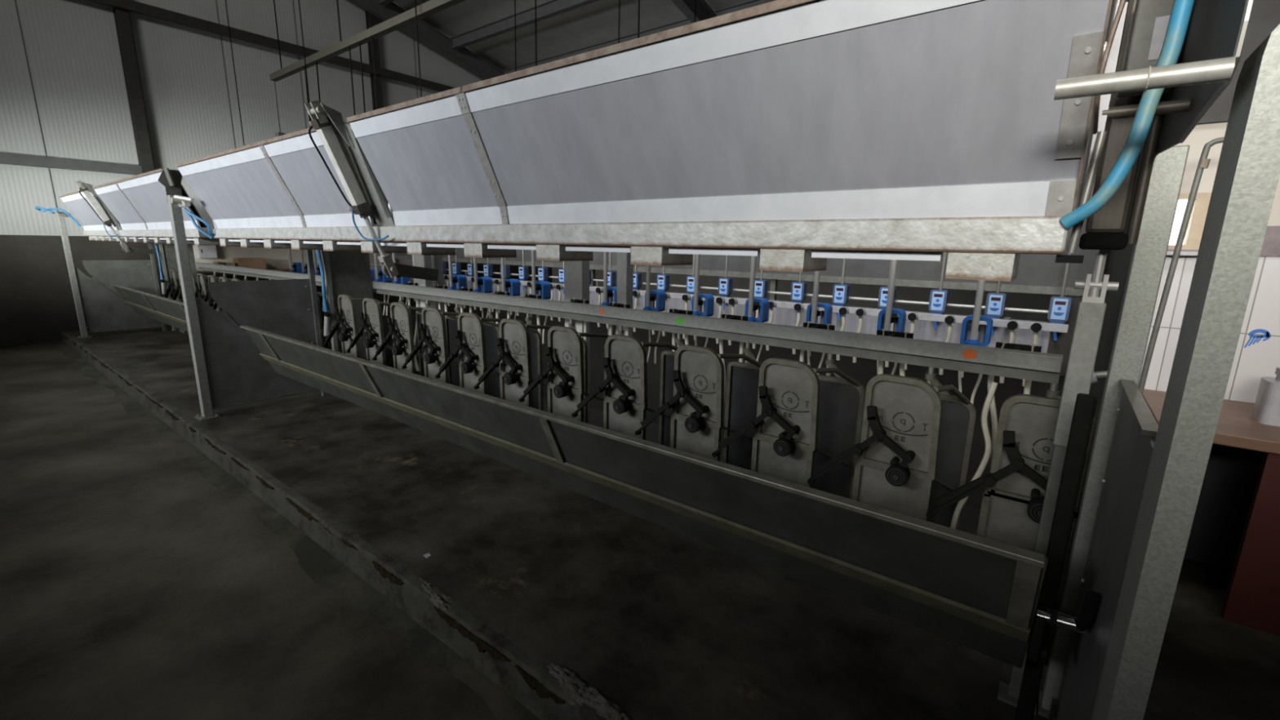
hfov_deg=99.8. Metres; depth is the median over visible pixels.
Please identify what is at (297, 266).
milking arm
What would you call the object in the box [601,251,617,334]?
milking arm
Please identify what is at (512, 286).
milking arm
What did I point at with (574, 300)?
hose
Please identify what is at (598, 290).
hose
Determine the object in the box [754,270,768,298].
meter
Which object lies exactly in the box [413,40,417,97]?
trim
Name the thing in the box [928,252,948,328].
meter
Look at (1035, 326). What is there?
hose
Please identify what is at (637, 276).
meter
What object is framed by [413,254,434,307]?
upright
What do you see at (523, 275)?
meter
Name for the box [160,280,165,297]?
air cylinder
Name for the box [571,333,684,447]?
gate
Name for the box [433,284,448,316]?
hose
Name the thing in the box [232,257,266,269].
cardboard box
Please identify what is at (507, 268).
meter
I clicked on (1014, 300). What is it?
wall
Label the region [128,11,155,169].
trim
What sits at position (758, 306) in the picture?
cup
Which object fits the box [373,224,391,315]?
milking arm
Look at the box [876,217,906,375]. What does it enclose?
milking arm
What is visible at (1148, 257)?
support post
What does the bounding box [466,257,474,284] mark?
meter
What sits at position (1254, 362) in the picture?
tiled wall
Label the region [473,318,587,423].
gate
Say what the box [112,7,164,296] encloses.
steel column
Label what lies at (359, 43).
hanging wire
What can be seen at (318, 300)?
gate
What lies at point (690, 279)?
meter
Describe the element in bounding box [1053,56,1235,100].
tube
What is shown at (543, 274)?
meter
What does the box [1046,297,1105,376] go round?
trim
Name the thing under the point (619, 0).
hanging wire
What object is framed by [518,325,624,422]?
gate
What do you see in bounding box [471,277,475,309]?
tap
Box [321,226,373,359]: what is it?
sheet
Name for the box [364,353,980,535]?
floor
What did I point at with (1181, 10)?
air hose
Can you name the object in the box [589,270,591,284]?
meter
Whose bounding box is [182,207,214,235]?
air hose
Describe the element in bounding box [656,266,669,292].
meter
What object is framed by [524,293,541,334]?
hose
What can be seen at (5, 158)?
steel beam
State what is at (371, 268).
milking arm
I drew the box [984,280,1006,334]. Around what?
meter
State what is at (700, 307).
cup
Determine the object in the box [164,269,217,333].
gate
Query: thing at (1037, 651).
fitting
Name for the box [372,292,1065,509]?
hoses
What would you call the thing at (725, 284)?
meter
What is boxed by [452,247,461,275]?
meter
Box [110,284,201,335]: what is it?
trough
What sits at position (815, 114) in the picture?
panel
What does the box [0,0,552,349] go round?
wall
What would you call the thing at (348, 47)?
hanging wire
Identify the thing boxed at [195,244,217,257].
upper cabinet
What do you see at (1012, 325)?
hose
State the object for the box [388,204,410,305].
milking arm
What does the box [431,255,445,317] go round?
upright
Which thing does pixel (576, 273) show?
upright
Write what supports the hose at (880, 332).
hanging from the rail at (998, 362)
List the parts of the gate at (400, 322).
lever, frame, plate, plate, frame, frame, plate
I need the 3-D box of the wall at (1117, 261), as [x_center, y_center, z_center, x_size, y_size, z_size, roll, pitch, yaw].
[4.740,-1.477,5.410,0.040,3.600,7.150,10,15,37]
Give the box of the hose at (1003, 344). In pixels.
[987,341,1041,471]
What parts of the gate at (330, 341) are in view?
frame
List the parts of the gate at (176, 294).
lever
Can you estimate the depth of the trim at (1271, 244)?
2.35 m
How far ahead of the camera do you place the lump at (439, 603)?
2.16 m
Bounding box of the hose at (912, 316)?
[904,311,918,369]
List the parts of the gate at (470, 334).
lever, frame, plate, frame, plate, plate, frame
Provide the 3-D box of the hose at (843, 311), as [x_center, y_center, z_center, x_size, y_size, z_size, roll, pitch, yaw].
[1.872,-0.243,4.999,0.073,0.502,0.078,10,15,37]
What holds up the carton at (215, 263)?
on the shelf
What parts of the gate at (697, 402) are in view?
lever, plate, frame, frame, plate, frame, plate, pivot rod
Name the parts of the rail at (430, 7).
hanger rod, hanger rod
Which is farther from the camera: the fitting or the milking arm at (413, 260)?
the milking arm at (413, 260)
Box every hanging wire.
[304,66,311,126]
[315,62,320,102]
[348,47,355,115]
[359,43,365,112]
[372,37,378,109]
[514,0,516,71]
[534,0,537,66]
[618,0,620,43]
[694,0,696,22]
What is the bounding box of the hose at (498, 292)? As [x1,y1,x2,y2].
[493,290,510,324]
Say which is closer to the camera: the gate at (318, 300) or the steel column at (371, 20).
the gate at (318, 300)
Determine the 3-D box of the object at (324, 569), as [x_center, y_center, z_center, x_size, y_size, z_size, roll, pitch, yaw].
[-3.659,0.637,4.189,12.600,0.028,0.231,10,15,37]
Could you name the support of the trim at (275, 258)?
attached to the wall at (72, 46)
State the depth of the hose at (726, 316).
3.17 m
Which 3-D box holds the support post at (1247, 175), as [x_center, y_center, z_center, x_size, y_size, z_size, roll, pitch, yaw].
[0.857,0.384,0.909,0.140,1.700,0.200,10,15,37]
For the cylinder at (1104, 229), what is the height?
0.640 m
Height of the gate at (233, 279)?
0.926 m
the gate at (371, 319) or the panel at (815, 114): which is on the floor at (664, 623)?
the gate at (371, 319)
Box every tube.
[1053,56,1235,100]
[1102,98,1191,119]
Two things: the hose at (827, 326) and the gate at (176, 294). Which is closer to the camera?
the hose at (827, 326)
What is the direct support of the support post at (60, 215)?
on the floor at (664, 623)
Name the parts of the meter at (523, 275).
panel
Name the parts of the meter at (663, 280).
panel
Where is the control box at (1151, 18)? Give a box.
[1115,0,1178,97]
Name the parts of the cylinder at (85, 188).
lug plate, piston rod, anchor arm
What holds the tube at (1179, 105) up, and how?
attached to the plate at (1216, 28)
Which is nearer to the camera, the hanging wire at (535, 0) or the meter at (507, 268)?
the hanging wire at (535, 0)
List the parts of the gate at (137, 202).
rail, trim, panel, trim, rail, trim, panel, trim, trim, rail, panel, trim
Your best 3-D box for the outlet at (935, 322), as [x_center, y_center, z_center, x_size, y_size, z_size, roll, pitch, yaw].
[2.655,-0.331,4.833,0.022,0.113,0.038,-2,12,-12]
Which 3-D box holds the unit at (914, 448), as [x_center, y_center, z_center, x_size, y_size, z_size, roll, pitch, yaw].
[1.034,0.493,2.131,0.678,0.926,0.360,-6,14,-29]
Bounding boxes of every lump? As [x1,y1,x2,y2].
[419,577,452,610]
[546,662,631,719]
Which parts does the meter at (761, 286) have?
panel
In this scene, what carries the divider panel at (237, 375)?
on the floor at (664, 623)
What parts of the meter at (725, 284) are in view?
panel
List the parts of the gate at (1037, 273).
post, rail, post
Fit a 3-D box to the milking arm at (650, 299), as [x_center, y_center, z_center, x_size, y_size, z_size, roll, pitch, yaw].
[0.100,-0.831,4.087,0.132,1.752,0.179,10,15,37]
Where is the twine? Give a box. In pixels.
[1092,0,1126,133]
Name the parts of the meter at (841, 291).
panel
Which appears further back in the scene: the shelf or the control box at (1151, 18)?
the shelf
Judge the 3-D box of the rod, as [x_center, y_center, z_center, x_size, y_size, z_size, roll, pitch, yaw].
[0.860,-0.429,1.026,0.043,0.479,0.116,10,15,37]
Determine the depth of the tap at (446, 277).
8.70 m
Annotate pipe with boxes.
[1137,137,1224,395]
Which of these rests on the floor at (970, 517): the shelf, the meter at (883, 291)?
the shelf
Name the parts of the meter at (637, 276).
panel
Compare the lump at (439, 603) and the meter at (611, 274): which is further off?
the meter at (611, 274)
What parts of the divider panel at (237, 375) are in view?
post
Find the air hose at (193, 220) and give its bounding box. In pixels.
[185,211,213,239]
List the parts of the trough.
panel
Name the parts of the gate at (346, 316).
lever, frame, plate, plate, frame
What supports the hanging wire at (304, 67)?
hanging from the rail at (430, 7)
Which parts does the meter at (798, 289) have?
panel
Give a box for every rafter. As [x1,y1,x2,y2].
[348,0,504,79]
[671,0,715,22]
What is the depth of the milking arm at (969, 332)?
2.85 m
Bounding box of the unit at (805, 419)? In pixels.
[711,353,865,499]
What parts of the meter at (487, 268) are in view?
panel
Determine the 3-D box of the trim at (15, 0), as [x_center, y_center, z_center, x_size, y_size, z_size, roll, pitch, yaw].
[-8.479,-5.068,7.273,0.006,6.600,0.012,10,15,37]
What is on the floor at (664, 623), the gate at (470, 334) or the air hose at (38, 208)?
the gate at (470, 334)
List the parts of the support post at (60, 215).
hinge arm, plate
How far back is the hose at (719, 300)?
5.72 m
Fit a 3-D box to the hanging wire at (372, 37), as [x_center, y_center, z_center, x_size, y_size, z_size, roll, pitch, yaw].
[-2.998,-2.934,6.161,0.041,1.376,0.034,10,15,37]
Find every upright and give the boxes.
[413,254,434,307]
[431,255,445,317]
[564,222,590,424]
[616,222,633,336]
[1014,393,1097,719]
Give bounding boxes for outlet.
[933,321,937,328]
[1053,331,1057,340]
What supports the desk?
on the floor at (664, 623)
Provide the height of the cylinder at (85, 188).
0.768 m
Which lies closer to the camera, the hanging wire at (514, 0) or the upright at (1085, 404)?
the upright at (1085, 404)
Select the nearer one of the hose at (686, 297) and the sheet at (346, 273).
the sheet at (346, 273)
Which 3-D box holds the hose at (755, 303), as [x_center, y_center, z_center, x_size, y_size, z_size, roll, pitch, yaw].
[1.192,-0.364,5.511,0.073,0.502,0.078,10,15,37]
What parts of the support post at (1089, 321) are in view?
plate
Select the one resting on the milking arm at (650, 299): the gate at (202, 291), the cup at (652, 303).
the cup at (652, 303)
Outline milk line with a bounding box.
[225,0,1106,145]
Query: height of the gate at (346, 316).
0.926 m
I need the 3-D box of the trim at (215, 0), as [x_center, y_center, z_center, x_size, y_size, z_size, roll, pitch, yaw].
[-7.060,-5.426,9.073,0.006,6.600,0.012,10,15,37]
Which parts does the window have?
pane, sill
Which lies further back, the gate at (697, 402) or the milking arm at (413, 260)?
the milking arm at (413, 260)
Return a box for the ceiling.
[393,0,751,70]
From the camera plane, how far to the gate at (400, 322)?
4.05 m
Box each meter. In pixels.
[442,262,446,274]
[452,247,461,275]
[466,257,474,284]
[483,257,493,277]
[500,257,510,279]
[518,249,528,289]
[537,260,548,281]
[558,261,564,293]
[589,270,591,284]
[607,252,615,287]
[633,264,641,300]
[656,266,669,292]
[685,253,699,304]
[718,255,732,309]
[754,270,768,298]
[791,271,807,315]
[831,258,849,319]
[877,259,896,309]
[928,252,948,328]
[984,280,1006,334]
[1047,253,1071,340]
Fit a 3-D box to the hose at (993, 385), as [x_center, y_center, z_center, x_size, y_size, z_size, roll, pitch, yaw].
[1.255,0.533,2.038,0.109,0.912,0.084,0,12,-6]
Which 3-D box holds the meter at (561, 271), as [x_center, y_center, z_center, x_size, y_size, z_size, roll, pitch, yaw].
[-1.077,-1.359,7.585,0.132,0.853,0.086,10,15,37]
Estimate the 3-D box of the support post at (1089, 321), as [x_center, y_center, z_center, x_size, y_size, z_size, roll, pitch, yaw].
[1.220,0.401,1.580,0.100,1.400,0.080,10,15,37]
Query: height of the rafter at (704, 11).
3.968 m
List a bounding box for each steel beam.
[0,152,142,174]
[85,0,455,92]
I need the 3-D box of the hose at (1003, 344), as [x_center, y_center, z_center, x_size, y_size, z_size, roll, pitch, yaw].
[1.543,0.368,2.313,0.171,0.874,0.222,10,15,37]
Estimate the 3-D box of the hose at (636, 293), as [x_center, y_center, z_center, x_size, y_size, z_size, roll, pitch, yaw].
[-0.050,-0.584,6.446,0.073,0.502,0.078,10,15,37]
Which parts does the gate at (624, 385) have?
lever, plate, frame, frame, plate, frame, plate, pivot rod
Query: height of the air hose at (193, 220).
0.216 m
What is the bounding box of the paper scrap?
[423,552,431,558]
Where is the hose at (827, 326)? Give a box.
[800,321,835,368]
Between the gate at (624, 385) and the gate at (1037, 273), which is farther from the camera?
the gate at (1037, 273)
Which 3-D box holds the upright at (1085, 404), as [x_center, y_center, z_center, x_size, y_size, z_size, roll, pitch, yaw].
[1.086,0.605,1.429,0.038,1.060,0.040,10,15,37]
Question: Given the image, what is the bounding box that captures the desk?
[1142,389,1279,635]
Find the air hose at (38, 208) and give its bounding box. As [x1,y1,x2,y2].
[35,206,80,226]
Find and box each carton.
[213,262,224,265]
[224,262,235,266]
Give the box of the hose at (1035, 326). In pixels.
[1022,321,1042,386]
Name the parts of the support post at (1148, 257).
plate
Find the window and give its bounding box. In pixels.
[1166,192,1211,255]
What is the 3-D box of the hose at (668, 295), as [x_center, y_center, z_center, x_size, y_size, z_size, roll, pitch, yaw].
[0.290,-0.524,6.190,0.073,0.502,0.078,10,15,37]
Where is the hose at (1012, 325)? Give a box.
[999,320,1018,383]
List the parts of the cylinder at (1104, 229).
tie rod, tie rod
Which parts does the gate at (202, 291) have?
lever, plate, frame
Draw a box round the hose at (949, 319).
[938,315,955,374]
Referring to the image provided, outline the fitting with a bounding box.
[1027,590,1101,662]
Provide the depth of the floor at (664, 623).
2.18 m
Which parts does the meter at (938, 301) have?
panel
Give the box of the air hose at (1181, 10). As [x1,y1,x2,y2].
[1059,0,1194,229]
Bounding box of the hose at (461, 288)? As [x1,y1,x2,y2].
[458,286,472,313]
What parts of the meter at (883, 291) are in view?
panel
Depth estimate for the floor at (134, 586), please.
2.35 m
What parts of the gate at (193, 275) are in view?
frame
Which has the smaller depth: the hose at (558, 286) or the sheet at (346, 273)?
the sheet at (346, 273)
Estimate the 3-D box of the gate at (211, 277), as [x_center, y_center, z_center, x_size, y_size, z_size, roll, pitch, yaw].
[-5.149,-0.604,6.786,0.678,0.926,0.360,-6,14,-29]
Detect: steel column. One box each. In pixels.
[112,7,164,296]
[364,10,388,253]
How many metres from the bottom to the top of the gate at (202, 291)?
0.926 m
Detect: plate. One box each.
[1091,370,1107,383]
[1155,0,1254,155]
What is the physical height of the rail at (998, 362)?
0.107 m
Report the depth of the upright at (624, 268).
3.83 m
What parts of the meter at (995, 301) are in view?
panel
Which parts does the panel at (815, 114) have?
rail, trim, panel, trim, rail, trim, panel, trim, rail, trim, panel, trim, rail, trim, trim, panel, corner plate, corner plate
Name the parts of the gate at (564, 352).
lever, plate, frame, frame, plate, frame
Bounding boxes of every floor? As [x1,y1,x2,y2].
[0,341,496,719]
[66,324,1279,719]
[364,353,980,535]
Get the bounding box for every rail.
[195,262,376,292]
[269,0,465,81]
[369,263,1048,313]
[372,281,1062,383]
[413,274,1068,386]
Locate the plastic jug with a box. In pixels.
[1251,367,1279,426]
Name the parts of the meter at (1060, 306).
panel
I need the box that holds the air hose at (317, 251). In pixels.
[315,249,328,311]
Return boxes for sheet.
[158,243,199,330]
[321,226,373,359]
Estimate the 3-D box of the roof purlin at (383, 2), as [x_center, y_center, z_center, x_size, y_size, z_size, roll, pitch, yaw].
[-2.880,-6.714,8.924,5.630,0.215,0.120,10,15,37]
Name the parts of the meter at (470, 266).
panel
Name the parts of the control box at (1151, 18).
label plate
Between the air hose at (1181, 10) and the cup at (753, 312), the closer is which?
the air hose at (1181, 10)
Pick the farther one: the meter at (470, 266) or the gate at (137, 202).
the meter at (470, 266)
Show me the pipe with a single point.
(1203, 162)
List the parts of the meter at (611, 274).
panel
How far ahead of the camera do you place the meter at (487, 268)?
8.61 m
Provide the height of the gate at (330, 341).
0.926 m
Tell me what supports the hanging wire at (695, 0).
hanging from the ceiling
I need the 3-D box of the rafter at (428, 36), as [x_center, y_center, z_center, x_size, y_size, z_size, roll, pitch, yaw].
[-7.132,-7.254,8.044,0.170,3.968,15.600,10,15,37]
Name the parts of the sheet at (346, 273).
edge post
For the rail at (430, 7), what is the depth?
6.10 m
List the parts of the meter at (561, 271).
panel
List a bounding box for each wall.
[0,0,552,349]
[551,0,1127,321]
[1088,143,1144,423]
[1137,254,1279,403]
[1174,121,1279,226]
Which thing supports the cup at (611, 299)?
on the milking arm at (607, 291)
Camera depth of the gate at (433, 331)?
3.80 m
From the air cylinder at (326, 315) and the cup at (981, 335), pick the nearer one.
the cup at (981, 335)
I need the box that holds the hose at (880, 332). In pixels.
[876,328,913,376]
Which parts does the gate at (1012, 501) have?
plate, lever, frame, plate, frame, pivot rod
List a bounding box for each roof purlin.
[377,0,395,5]
[715,0,775,16]
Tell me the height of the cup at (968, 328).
0.165 m
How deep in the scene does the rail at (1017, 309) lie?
5.33 m
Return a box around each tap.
[444,275,449,306]
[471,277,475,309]
[490,278,495,311]
[494,279,502,312]
[526,281,532,317]
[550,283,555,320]
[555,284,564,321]
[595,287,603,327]
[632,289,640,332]
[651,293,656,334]
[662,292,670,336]
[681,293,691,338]
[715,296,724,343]
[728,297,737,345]
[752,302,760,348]
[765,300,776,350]
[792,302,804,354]
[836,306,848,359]
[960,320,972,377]
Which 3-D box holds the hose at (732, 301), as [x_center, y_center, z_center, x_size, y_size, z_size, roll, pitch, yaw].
[0.970,-0.403,5.678,0.073,0.502,0.078,10,15,37]
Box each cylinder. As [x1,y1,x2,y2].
[75,180,155,254]
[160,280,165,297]
[304,100,438,280]
[323,311,330,338]
[1077,0,1168,249]
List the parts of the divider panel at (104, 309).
post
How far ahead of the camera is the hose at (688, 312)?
3.32 m
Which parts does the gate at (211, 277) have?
lever, frame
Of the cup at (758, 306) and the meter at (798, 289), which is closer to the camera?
the cup at (758, 306)
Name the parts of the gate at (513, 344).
lever, frame, plate, frame, plate, frame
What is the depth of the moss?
2.05 m
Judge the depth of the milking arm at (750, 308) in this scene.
3.61 m
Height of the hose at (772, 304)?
0.502 m
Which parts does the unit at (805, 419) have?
lever, plate, frame, frame, plate, pivot rod, plate, frame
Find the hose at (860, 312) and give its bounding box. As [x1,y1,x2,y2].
[853,307,866,362]
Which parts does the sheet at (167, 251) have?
edge post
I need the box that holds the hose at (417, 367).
[405,281,419,371]
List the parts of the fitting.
lever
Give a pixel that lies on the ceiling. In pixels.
(597, 22)
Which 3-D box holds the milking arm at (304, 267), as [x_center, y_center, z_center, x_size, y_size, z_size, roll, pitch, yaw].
[-4.878,-1.714,7.834,0.132,1.752,0.179,10,15,37]
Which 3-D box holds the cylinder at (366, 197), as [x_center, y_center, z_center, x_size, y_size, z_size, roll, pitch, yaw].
[-1.185,-0.739,2.492,0.191,0.768,0.550,12,17,43]
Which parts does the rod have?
rod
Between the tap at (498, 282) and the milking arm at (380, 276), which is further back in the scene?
the tap at (498, 282)
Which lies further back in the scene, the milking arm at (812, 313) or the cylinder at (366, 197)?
the milking arm at (812, 313)
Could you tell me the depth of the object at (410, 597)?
2.43 m
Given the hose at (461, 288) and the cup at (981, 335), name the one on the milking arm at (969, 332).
the cup at (981, 335)
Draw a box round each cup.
[608,292,613,303]
[650,295,654,308]
[697,299,702,313]
[752,304,756,318]
[757,305,760,319]
[820,310,824,324]
[893,316,898,331]
[965,323,971,340]
[977,324,986,342]
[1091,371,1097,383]
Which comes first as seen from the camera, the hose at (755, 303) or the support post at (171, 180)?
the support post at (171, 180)
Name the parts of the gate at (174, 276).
lever, frame, plate, frame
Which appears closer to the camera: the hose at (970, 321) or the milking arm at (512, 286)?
the hose at (970, 321)
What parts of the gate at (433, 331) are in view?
lever, frame, plate, plate, frame, frame, plate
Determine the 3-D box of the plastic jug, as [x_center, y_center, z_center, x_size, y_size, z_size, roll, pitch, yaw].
[2.581,0.146,2.144,0.150,0.220,0.150,10,15,37]
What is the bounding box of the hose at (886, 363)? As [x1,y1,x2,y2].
[884,313,898,367]
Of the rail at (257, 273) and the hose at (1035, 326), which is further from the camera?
the rail at (257, 273)
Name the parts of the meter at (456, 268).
panel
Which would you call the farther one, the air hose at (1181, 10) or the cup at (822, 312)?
the cup at (822, 312)
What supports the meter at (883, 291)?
attached to the hoses at (864, 370)
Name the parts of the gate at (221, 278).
frame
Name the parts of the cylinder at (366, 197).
lug plate, piston rod, anchor arm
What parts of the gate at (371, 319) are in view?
lever, frame, plate, plate, frame, frame, plate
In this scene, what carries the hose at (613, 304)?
hanging from the rail at (998, 362)
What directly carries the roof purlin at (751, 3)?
attached to the rafter at (704, 11)
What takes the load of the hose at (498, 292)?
hanging from the rail at (998, 362)
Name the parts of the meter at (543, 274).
panel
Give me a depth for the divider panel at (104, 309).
7.76 m
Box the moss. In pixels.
[64,335,564,703]
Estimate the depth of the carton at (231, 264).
9.28 m
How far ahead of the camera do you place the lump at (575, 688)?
1.70 m
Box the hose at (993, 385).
[950,382,998,528]
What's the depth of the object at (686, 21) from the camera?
11.13 m
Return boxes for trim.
[14,0,57,212]
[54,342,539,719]
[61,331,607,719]
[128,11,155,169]
[192,244,413,275]
[215,0,235,147]
[292,0,306,128]
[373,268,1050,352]
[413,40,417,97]
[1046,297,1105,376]
[1167,226,1279,256]
[1197,0,1279,124]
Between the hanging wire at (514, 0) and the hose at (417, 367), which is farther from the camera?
the hanging wire at (514, 0)
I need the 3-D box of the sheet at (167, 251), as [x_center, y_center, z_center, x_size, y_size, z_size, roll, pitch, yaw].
[-7.035,-1.274,8.256,0.044,1.620,0.400,10,15,37]
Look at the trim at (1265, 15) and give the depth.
2.29 m
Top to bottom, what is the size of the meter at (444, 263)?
0.853 m
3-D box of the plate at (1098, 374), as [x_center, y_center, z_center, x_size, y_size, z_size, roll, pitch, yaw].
[1.589,0.061,1.879,0.114,0.070,0.052,10,15,37]
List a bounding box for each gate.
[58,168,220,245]
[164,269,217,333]
[173,272,226,334]
[181,271,236,340]
[195,273,248,302]
[204,275,259,312]
[213,276,271,310]
[231,278,239,281]
[315,286,324,347]
[316,293,332,350]
[323,294,403,358]
[346,297,430,377]
[372,302,460,386]
[388,183,1099,300]
[401,306,500,398]
[435,311,543,410]
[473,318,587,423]
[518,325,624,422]
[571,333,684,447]
[635,342,761,470]
[925,382,1097,666]
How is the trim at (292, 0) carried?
attached to the wall at (72, 46)
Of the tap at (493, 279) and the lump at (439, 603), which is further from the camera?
the tap at (493, 279)
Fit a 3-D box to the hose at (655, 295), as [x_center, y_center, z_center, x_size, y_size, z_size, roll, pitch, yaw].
[0.171,-0.545,6.279,0.073,0.502,0.078,10,15,37]
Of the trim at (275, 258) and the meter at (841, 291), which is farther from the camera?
the trim at (275, 258)
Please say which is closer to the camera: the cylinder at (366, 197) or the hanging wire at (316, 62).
the cylinder at (366, 197)
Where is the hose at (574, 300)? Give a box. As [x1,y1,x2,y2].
[570,297,589,342]
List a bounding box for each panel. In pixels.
[75,243,166,333]
[175,0,1112,281]
[195,249,327,409]
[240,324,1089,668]
[1047,378,1158,719]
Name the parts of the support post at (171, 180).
plate, hinge arm, plate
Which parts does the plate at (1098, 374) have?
stem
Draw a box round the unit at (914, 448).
[807,366,976,530]
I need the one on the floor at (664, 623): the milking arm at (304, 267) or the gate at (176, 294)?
the gate at (176, 294)
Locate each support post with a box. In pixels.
[56,211,92,338]
[158,168,220,421]
[997,253,1119,715]
[1037,145,1190,718]
[1091,23,1279,719]
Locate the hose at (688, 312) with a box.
[669,308,693,351]
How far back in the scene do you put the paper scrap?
2.45 m
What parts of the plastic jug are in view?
lid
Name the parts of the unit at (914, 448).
plate, lever, frame, frame, plate, pivot rod, plate, frame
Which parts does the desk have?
panel, panel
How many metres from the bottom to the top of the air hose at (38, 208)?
0.256 m
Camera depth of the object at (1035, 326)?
4.94 m
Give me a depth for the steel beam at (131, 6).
9.17 m
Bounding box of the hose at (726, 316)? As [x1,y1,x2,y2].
[719,313,747,439]
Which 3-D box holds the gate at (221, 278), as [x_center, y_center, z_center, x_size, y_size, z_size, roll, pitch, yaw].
[-4.809,-0.543,6.530,0.678,0.926,0.360,-6,14,-29]
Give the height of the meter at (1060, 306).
0.853 m
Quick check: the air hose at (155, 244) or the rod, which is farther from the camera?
the air hose at (155, 244)
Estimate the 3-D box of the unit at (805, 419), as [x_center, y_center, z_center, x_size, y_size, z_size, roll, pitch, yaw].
[0.693,0.433,2.387,0.678,0.926,0.360,-6,14,-29]
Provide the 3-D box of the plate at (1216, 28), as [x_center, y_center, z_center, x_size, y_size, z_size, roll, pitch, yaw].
[1.051,-0.657,0.998,0.008,0.494,0.844,10,15,37]
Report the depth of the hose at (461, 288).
4.63 m
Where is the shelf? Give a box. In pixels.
[196,268,305,273]
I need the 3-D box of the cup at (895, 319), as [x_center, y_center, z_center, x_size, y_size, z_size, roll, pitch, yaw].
[1.504,-0.170,3.169,0.035,0.165,0.035,10,15,37]
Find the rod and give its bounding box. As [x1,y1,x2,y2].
[1054,1,1128,263]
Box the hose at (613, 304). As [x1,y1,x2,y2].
[608,302,630,336]
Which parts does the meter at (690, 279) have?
panel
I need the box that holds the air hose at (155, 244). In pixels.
[154,243,163,279]
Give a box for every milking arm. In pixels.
[288,248,302,273]
[300,249,315,274]
[312,249,326,295]
[370,267,374,280]
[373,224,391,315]
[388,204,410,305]
[409,225,415,282]
[448,254,466,311]
[472,257,492,317]
[501,257,519,319]
[531,249,551,343]
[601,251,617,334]
[643,265,666,364]
[691,254,714,346]
[744,255,768,361]
[805,271,832,374]
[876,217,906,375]
[958,280,993,404]
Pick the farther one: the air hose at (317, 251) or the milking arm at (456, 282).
the milking arm at (456, 282)
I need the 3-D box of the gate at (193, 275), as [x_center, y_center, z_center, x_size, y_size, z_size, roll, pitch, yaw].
[-5.830,-0.725,7.298,0.678,0.926,0.360,-6,14,-29]
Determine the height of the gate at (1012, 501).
0.926 m

